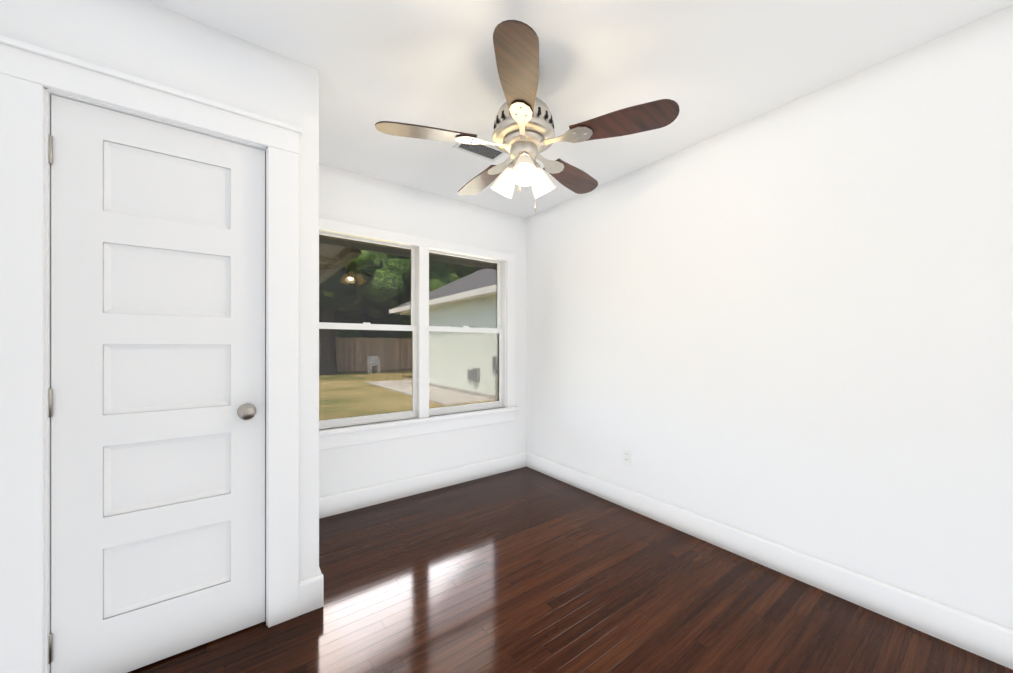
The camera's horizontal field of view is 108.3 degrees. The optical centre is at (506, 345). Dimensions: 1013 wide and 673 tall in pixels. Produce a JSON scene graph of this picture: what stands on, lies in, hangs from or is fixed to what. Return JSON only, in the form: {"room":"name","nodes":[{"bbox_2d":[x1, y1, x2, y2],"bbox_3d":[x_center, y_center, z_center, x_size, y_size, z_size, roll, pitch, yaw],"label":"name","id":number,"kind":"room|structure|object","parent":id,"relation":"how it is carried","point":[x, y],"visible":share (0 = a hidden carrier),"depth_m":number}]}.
{"room":"empty bedroom","nodes":[
{"label":"empty bedroom","id":0,"kind":"room"},
{"bbox_2d":[0,0,318,581],"bbox_3d":[-1.336,-0.035,1.397,1.100,2.450,0.120,0,0,-36],"label":"wall","id":1,"kind":"structure","parent":0,"point":[148,41],"depth_m":1.49},
{"bbox_2d":[0,35,302,672],"bbox_3d":[-1.288,0.118,1.411,0.865,2.144,0.154,0,0,-36],"label":"door frame","id":2,"kind":"structure","parent":1,"relation":"attached to","point":[33,78],"depth_m":1.20},
{"bbox_2d":[48,94,264,672],"bbox_3d":[-1.269,0.172,1.379,0.604,2.019,0.103,0,0,-36],"label":"door","id":3,"kind":"structure","parent":1,"relation":"in","point":[156,402],"depth_m":1.37},
{"bbox_2d":[299,567,323,611],"bbox_3d":[-1.125,1.120,2.034,0.036,0.140,0.929,0,0,-36],"label":"baseboard","id":4,"kind":"structure","parent":1,"relation":"attached to","point":[313,588],"depth_m":1.65},
{"bbox_2d":[319,164,526,496],"bbox_3d":[-1.089,-0.035,2.758,3.110,2.450,0.120,0,0,-36],"label":"wall","id":5,"kind":"structure","parent":0,"point":[354,198],"depth_m":2.99},
{"bbox_2d":[319,218,518,449],"bbox_3d":[-0.694,-0.080,3.036,1.874,1.596,0.198,0,0,-36],"label":"window","id":6,"kind":"structure","parent":5,"relation":"in","point":[367,349],"depth_m":2.96},
{"bbox_2d":[319,452,526,518],"bbox_3d":[-0.614,1.120,3.023,1.990,0.140,0.016,0,0,-36],"label":"baseboard","id":7,"kind":"structure","parent":5,"relation":"attached to","point":[338,503],"depth_m":2.92},
{"bbox_2d":[127,466,1012,672],"bbox_3d":[-0.074,1.240,1.377,3.350,0.100,3.547,0,0,-36],"label":"floor","id":8,"kind":"structure","parent":0,"point":[526,569],"depth_m":1.66},
{"bbox_2d":[145,0,1012,218],"bbox_3d":[-0.074,-1.310,1.377,3.350,0.100,3.547,0,0,-36],"label":"ceiling","id":9,"kind":"structure","parent":0,"point":[712,68],"depth_m":1.62},
{"bbox_2d":[453,142,505,161],"bbox_3d":[-0.167,-1.256,2.347,0.310,0.009,0.160,0,0,-36],"label":"ceiling vent","id":10,"kind":"object","parent":9,"relation":"in","point":[489,152],"visible":0.69,"depth_m":2.36},
{"bbox_2d":[375,20,679,212],"bbox_3d":[0.070,-0.935,1.742,1.248,0.650,1.226,0,0,-36],"label":"fan","id":11,"kind":"object","parent":9,"relation":"hanging from","point":[523,136],"visible":1,"depth_m":1.58},
{"bbox_2d":[527,5,1012,629],"bbox_3d":[1.227,-0.035,2.333,0.120,2.450,3.547,0,0,-36],"label":"wall","id":12,"kind":"structure","parent":0,"point":[789,325],"depth_m":1.79},
{"bbox_2d":[623,448,630,465],"bbox_3d":[0.884,0.819,2.692,0.008,0.114,0.070,0,0,-36],"label":"electrical outlet","id":13,"kind":"object","parent":12,"relation":"attached to","point":[626,456],"visible":1,"depth_m":2.69},
{"bbox_2d":[527,452,1012,669],"bbox_3d":[1.172,1.120,2.292,0.016,0.140,3.307,0,0,-36],"label":"baseboard","id":14,"kind":"structure","parent":12,"relation":"attached to","point":[986,639],"depth_m":1.78}
]}

